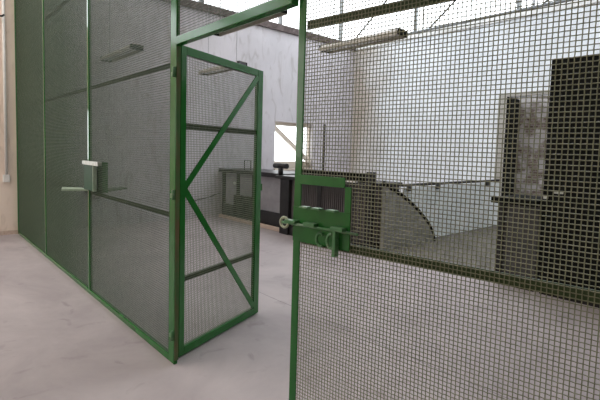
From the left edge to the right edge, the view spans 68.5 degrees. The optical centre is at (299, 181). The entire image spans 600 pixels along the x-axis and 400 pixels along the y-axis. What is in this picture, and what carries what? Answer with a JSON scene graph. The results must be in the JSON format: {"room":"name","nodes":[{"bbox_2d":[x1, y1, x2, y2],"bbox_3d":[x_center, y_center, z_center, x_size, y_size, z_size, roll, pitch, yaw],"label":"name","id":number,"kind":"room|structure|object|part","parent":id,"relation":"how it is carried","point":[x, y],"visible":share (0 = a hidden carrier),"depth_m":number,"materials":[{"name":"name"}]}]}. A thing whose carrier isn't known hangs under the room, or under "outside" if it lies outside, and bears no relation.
{"room":"industrial workshop","nodes":[
{"label":"industrial workshop","id":0,"kind":"room"},
{"bbox_2d":[0,0,354,230],"bbox_3d":[-4.009,-1.453,8.661,15.340,4.660,0.300,-2,5,-42],"label":"wall","id":1,"kind":"structure","parent":0,"point":[272,52],"depth_m":10.32,"materials":[{"name":"white paint"}]},
{"bbox_2d":[1,0,7,174],"bbox_3d":[-5.017,-1.919,7.474,0.041,3.600,0.041,0,4,-19],"label":"conduit pipe","id":2,"kind":"object","parent":1,"relation":"attached to","point":[2,1],"visible":1,"depth_m":7.48,"materials":[{"name":"white plastic"}]},
{"bbox_2d":[3,175,9,181],"bbox_3d":[-5.073,-0.060,7.608,0.100,0.130,0.050,-2,5,-42],"label":"box","id":3,"kind":"object","parent":1,"relation":"attached to","point":[6,178],"visible":1,"depth_m":7.59,"materials":[{"name":"white plastic"}]},
{"bbox_2d":[0,230,17,234],"bbox_3d":[-7.232,0.960,5.800,6.000,0.070,0.015,-2,5,-42],"label":"baseboard","id":4,"kind":"structure","parent":1,"relation":"attached to","point":[8,232],"depth_m":7.70,"materials":[{"name":"beige"}]},
{"bbox_2d":[180,0,355,50],"bbox_3d":[-3.810,-3.858,8.569,15.040,0.160,0.360,-2,5,-42],"label":"trim","id":5,"kind":"structure","parent":1,"relation":"on","point":[268,24],"depth_m":11.19,"materials":[{"name":"grey metal"}]},
{"bbox_2d":[199,0,343,40],"bbox_3d":[-3.914,-4.823,8.424,14.740,1.780,0.100,-2,5,-42],"label":"window","id":6,"kind":"structure","parent":1,"relation":"in","point":[280,19],"depth_m":12.95,"materials":[{"name":"white glass"}]},
{"bbox_2d":[274,121,312,169],"bbox_3d":[-0.201,-0.965,12.015,1.380,1.290,0.240,-2,5,-42],"label":"window","id":7,"kind":"structure","parent":1,"relation":"in","point":[278,131],"depth_m":11.96,"materials":[{"name":"beige paint"}]},
{"bbox_3d":[-0.198,-0.344,12.036,1.380,0.050,0.180,-2,5,-42],"label":"sill","id":8,"kind":"part","parent":7,"relation":"part of","materials":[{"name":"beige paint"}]},
{"bbox_2d":[0,216,599,399],"bbox_3d":[-0.382,1.338,5.069,15.840,0.200,10.860,-2,5,-42],"label":"floor","id":9,"kind":"structure","parent":0,"point":[58,342],"depth_m":3.77,"materials":[{"name":"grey concrete"}]},
{"bbox_2d":[14,0,44,255],"bbox_3d":[-4.231,-1.204,6.890,0.042,4.400,2.065,-2,5,-42],"label":"fence panel","id":10,"kind":"object","parent":9,"relation":"on","point":[27,13],"visible":0.98,"depth_m":6.85,"materials":[{"name":"green paint"}]},
{"bbox_3d":[-4.903,-1.276,7.643,0.042,4.400,0.042,-2,5,-42],"label":"post","id":11,"kind":"part","parent":10,"relation":"part of","materials":[{"name":"green metal"}]},
{"bbox_3d":[-4.279,0.969,7.026,0.040,0.045,2.023,-2,5,-42],"label":"rail","id":12,"kind":"part","parent":10,"relation":"part of","materials":[{"name":"green metal"}]},
{"bbox_2d":[42,0,87,291],"bbox_3d":[-2.882,-1.060,5.380,0.042,4.400,1.995,-2,5,-42],"label":"fence panel","id":13,"kind":"object","parent":9,"relation":"on","point":[56,36],"visible":0.97,"depth_m":5.35,"materials":[{"name":"green paint"}]},
{"bbox_3d":[-3.531,-1.129,6.106,0.042,4.400,0.042,-2,5,-42],"label":"post","id":14,"kind":"part","parent":13,"relation":"part of","materials":[{"name":"green metal"}]},
{"bbox_3d":[-2.930,1.113,5.516,0.040,0.045,1.953,-2,5,-42],"label":"rail","id":15,"kind":"part","parent":13,"relation":"part of","materials":[{"name":"green metal"}]},
{"bbox_2d":[87,0,170,358],"bbox_3d":[-1.568,-0.920,3.908,0.042,4.400,1.961,-2,5,-42],"label":"fence panel","id":16,"kind":"object","parent":9,"relation":"on","point":[160,17],"visible":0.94,"depth_m":3.85,"materials":[{"name":"green paint"}]},
{"bbox_3d":[-2.205,-0.988,4.622,0.042,4.400,0.042,-2,5,-42],"label":"post","id":17,"kind":"part","parent":16,"relation":"part of","materials":[{"name":"green metal"}]},
{"bbox_2d":[61,160,125,192],"bbox_3d":[-2.150,-0.059,4.657,0.663,0.325,0.773,0,5,-27],"label":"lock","id":18,"kind":"object","parent":16,"relation":"attached to","point":[90,167],"visible":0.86,"depth_m":4.54,"materials":[{"name":"green paint"}]},
{"bbox_3d":[-2.461,0.077,4.745,0.226,0.020,0.388,-2,5,-42],"label":"shelf plate","id":19,"kind":"part","parent":18,"relation":"part of","materials":[{"name":"green paint"}]},
{"bbox_3d":[-2.181,-0.045,4.574,0.029,0.263,0.320,-2,5,-42],"label":"plate","id":20,"kind":"part","parent":18,"relation":"part of","materials":[{"name":"green paint"}]},
{"bbox_3d":[-2.073,-0.033,4.446,0.037,0.263,0.015,-2,5,-42],"label":"plate","id":21,"kind":"part","parent":18,"relation":"part of","materials":[{"name":"green paint"}]},
{"bbox_3d":[-1.615,1.253,4.045,0.040,0.045,1.919,-2,5,-42],"label":"rail","id":22,"kind":"part","parent":16,"relation":"part of","materials":[{"name":"green metal"}]},
{"bbox_3d":[-1.553,-0.914,3.894,0.008,0.036,1.919,-2,5,-42],"label":"rail","id":23,"kind":"part","parent":16,"relation":"part of","materials":[{"name":"green metal"}]},
{"bbox_3d":[-1.584,0.178,3.970,0.008,0.036,1.919,-2,5,-42],"label":"rail","id":24,"kind":"part","parent":16,"relation":"part of","materials":[{"name":"green metal"}]},
{"bbox_2d":[168,0,298,363],"bbox_3d":[-0.470,-0.803,2.681,0.074,4.400,1.341,-2,5,-43],"label":"frame","id":25,"kind":"object","parent":9,"relation":"on","point":[267,8],"visible":1,"depth_m":3.12,"materials":[{"name":"green paint"}]},
{"bbox_3d":[-0.890,-0.847,3.141,0.030,4.400,0.092,-2,5,-42],"label":"jamb post","id":26,"kind":"part","parent":25,"relation":"part of","materials":[{"name":"green metal"}]},
{"bbox_2d":[178,45,262,356],"bbox_3d":[-0.638,0.129,3.776,0.041,2.354,1.151,4,5,27],"label":"gate","id":27,"kind":"object","parent":25,"relation":"attached to","point":[251,255],"visible":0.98,"depth_m":3.67,"materials":[{"name":"green metal"}]},
{"bbox_3d":[-0.678,0.718,3.790,0.016,0.040,0.964,4,5,27],"label":"rail","id":28,"kind":"part","parent":27,"relation":"part of","materials":[{"name":"green metal"}]},
{"bbox_3d":[-0.686,1.274,3.825,0.040,0.062,0.964,4,5,27],"label":"rail","id":29,"kind":"part","parent":27,"relation":"part of","materials":[{"name":"green metal"}]},
{"bbox_3d":[-0.645,-0.439,3.709,0.016,0.050,0.964,4,5,27],"label":"rail","id":30,"kind":"part","parent":27,"relation":"part of","materials":[{"name":"green metal"}]},
{"bbox_3d":[-0.623,-0.987,3.667,0.040,0.062,0.964,4,5,27],"label":"rail","id":31,"kind":"part","parent":27,"relation":"part of","materials":[{"name":"green metal"}]},
{"bbox_2d":[219,214,278,231],"bbox_3d":[-1.122,0.868,9.498,0.065,0.075,2.300,-2,5,-42],"label":"kerb","id":32,"kind":"object","parent":9,"relation":"on","point":[262,225],"visible":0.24,"depth_m":9.10,"materials":[{"name":"beige"}]},
{"bbox_2d":[219,161,294,226],"bbox_3d":[-0.827,0.202,9.859,1.000,1.371,2.340,-2,5,-42],"label":"machine","id":33,"kind":"object","parent":9,"relation":"on","point":[270,193],"visible":0.23,"depth_m":9.23,"materials":[{"name":"black metal"}]},
{"bbox_2d":[273,124,402,248],"bbox_3d":[0.564,0.013,8.033,0.900,2.080,2.480,-2,5,-42],"label":"machine","id":34,"kind":"object","parent":9,"relation":"on","point":[325,197],"depth_m":7.54,"materials":[{"name":"black metal"}]},
{"bbox_3d":[-0.376,-0.202,8.584,0.100,0.140,0.100,-2,5,-42],"label":"clamp stem","id":35,"kind":"part","parent":34,"relation":"part of","materials":[{"name":"black metal"}]},
{"bbox_3d":[-0.240,0.471,8.473,0.180,1.060,0.260,-2,5,-42],"label":"corner post","id":36,"kind":"part","parent":34,"relation":"part of","materials":[{"name":"black metal"}]},
{"bbox_3d":[0.452,0.463,7.658,0.028,0.890,1.712,-2,5,-42],"label":"rib panel","id":37,"kind":"part","parent":34,"relation":"part of","materials":[{"name":"brown metal"}]},
{"bbox_3d":[0.524,-0.115,7.622,0.060,0.149,1.740,-2,5,-42],"label":"rail","id":38,"kind":"part","parent":34,"relation":"part of","materials":[{"name":"green metal"}]},
{"bbox_3d":[1.111,0.410,6.959,0.130,1.130,0.100,-2,5,-42],"label":"corner post","id":39,"kind":"part","parent":34,"relation":"part of","materials":[{"name":"black metal"}]},
{"bbox_2d":[279,0,599,399],"bbox_3d":[0.801,-0.685,1.504,2.263,4.400,0.088,5,5,40],"label":"fence panel","id":40,"kind":"object","parent":9,"relation":"on","point":[330,229],"visible":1,"depth_m":1.77,"materials":[{"name":"green paint"}]},
{"bbox_3d":[0.013,-0.755,2.181,0.045,4.400,0.010,5,5,40],"label":"jamb post","id":41,"kind":"part","parent":40,"relation":"part of","materials":[{"name":"green metal"}]},
{"bbox_3d":[0.100,0.141,2.135,0.348,0.339,0.006,5,5,40],"label":"lock plate","id":42,"kind":"part","parent":40,"relation":"part of","materials":[{"name":"green paint"}]},
{"bbox_3d":[0.839,-0.701,1.495,2.105,0.044,0.007,5,5,40],"label":"rail","id":43,"kind":"part","parent":40,"relation":"part of","materials":[{"name":"green metal"}]},
{"bbox_3d":[0.809,0.362,1.569,2.105,0.044,0.007,5,5,40],"label":"rail","id":44,"kind":"part","parent":40,"relation":"part of","materials":[{"name":"green metal"}]},
{"bbox_2d":[389,226,496,270],"bbox_3d":[3.504,1.128,7.827,4.480,0.050,1.930,-2,5,-42],"label":"floor plate","id":45,"kind":"object","parent":9,"relation":"on","point":[494,227],"visible":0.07,"depth_m":7.27,"materials":[{"name":"grey metal"}]},
{"bbox_2d":[380,181,435,250],"bbox_3d":[1.866,0.549,7.431,1.575,1.168,0.090,-2,5,-42],"label":"guard","id":46,"kind":"object","parent":45,"relation":"on","point":[387,185],"visible":0.61,"depth_m":7.20,"materials":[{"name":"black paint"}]},
{"bbox_2d":[401,179,499,237],"bbox_3d":[3.127,0.533,8.762,3.730,1.085,0.105,-2,5,-42],"label":"barrier","id":47,"kind":"object","parent":9,"relation":"on","point":[497,180],"visible":0.58,"depth_m":8.75,"materials":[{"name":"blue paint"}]},
{"bbox_3d":[3.130,0.013,8.738,3.730,0.045,0.060,-2,5,-42],"label":"rail","id":48,"kind":"part","parent":47,"relation":"part of","materials":[{"name":"black metal"}]},
{"bbox_2d":[491,194,542,291],"bbox_3d":[2.856,0.742,5.636,0.740,1.090,0.555,-2,5,-42],"label":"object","id":49,"kind":"object","parent":9,"relation":"on","point":[516,195],"visible":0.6,"depth_m":5.39,"materials":[{"name":"grey metal"}]},
{"bbox_3d":[2.758,0.766,5.762,0.680,1.020,0.080,-2,5,-42],"label":"corner post","id":50,"kind":"part","parent":49,"relation":"part of","materials":[{"name":"black metal"}]},
{"bbox_3d":[2.916,0.722,5.583,0.620,0.900,0.390,-2,5,-42],"label":"panel","id":51,"kind":"part","parent":49,"relation":"part of","materials":[{"name":"grey metal"}]},
{"bbox_2d":[537,54,599,307],"bbox_3d":[3.619,0.007,4.762,0.825,2.720,1.575,-2,5,-42],"label":"tall cabinet","id":52,"kind":"object","parent":9,"relation":"on","point":[596,63],"visible":0.48,"depth_m":4.87,"materials":[{"name":"metal"}]},
{"bbox_2d":[351,2,599,191],"bbox_3d":[5.215,-1.262,9.619,0.300,4.660,10.560,-2,5,-42],"label":"wall","id":53,"kind":"structure","parent":0,"point":[593,13],"depth_m":11.00,"materials":[{"name":"white paint"}]},
{"bbox_2d":[413,0,520,30],"bbox_3d":[5.210,-4.643,9.494,0.100,1.780,10.260,-2,5,-42],"label":"window","id":54,"kind":"structure","parent":53,"relation":"in","point":[518,3],"depth_m":11.82,"materials":[{"name":"grey metal"}]},
{"bbox_2d":[356,0,599,49],"bbox_3d":[5.191,-3.673,9.529,0.330,0.160,10.200,-2,5,-42],"label":"trim","id":55,"kind":"structure","parent":53,"relation":"on","point":[593,1],"depth_m":10.07,"materials":[{"name":"grey metal"}]},
{"bbox_2d":[501,97,518,195],"bbox_3d":[4.869,-0.457,10.239,0.634,2.948,0.012,-2,5,-42],"label":"trim","id":56,"kind":"structure","parent":53,"relation":"attached to","point":[512,100],"depth_m":10.19,"materials":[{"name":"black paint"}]},
{"bbox_2d":[494,90,549,195],"bbox_3d":[5.064,-0.445,9.568,0.035,3.030,1.650,-2,5,-42],"label":"trim","id":57,"kind":"structure","parent":53,"relation":"attached to","point":[523,94],"depth_m":10.04,"materials":[{"name":"grey paint"}]},
{"bbox_2d":[513,96,549,196],"bbox_3d":[5.601,-0.523,10.041,0.200,3.150,1.670,-2,5,-42],"label":"wall niche","id":58,"kind":"object","parent":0,"point":[545,98],"depth_m":10.17,"materials":[{"name":"grey concrete"}]},
{"bbox_3d":[-0.379,-5.411,4.429,15.340,0.150,10.860,-2,5,-42],"label":"ceiling","id":59,"kind":"structure","parent":0,"visible":0},
{"bbox_2d":[99,43,141,61],"bbox_3d":[-3.171,-3.944,7.774,0.250,3.400,1.530,-2,5,-42],"label":"lamp","id":60,"kind":"object","parent":59,"relation":"hanging from","point":[132,43],"visible":0.12,"depth_m":7.52,"materials":[{"name":"grey metal"}]},
{"bbox_2d":[199,3,246,75],"bbox_3d":[-1.572,-3.983,8.970,0.250,3.400,1.530,-2,5,-42],"label":"lamp","id":61,"kind":"object","parent":59,"relation":"hanging from","point":[212,71],"visible":0.33,"depth_m":9.21,"materials":[{"name":"grey metal"}]},
{"bbox_2d":[215,0,287,36],"bbox_3d":[-0.689,-3.719,5.550,0.250,3.400,1.530,-2,5,-42],"label":"lamp","id":62,"kind":"object","parent":59,"relation":"hanging from","point":[283,13],"visible":0.16,"depth_m":5.67,"materials":[{"name":"white metal"}]},
{"bbox_2d":[319,0,407,53],"bbox_3d":[0.943,-3.736,6.454,0.250,3.400,1.530,-2,5,-42],"label":"lamp","id":63,"kind":"object","parent":59,"relation":"hanging from","point":[394,30],"visible":0.58,"depth_m":6.42,"materials":[{"name":"white metal"}]},
{"bbox_2d":[355,0,573,37],"bbox_3d":[4.841,-4.538,9.175,0.100,1.865,10.220,-2,5,-42],"label":"roof truss","id":64,"kind":"object","parent":59,"relation":"attached to","point":[562,1],"visible":0.51,"depth_m":9.99,"materials":[{"name":"grey metal"}]},
{"bbox_3d":[3.997,-4.620,10.120,0.040,1.812,2.324,-2,5,-42],"label":"rod","id":65,"kind":"part","parent":64,"relation":"part of","materials":[{"name":"black paint"}]}
]}

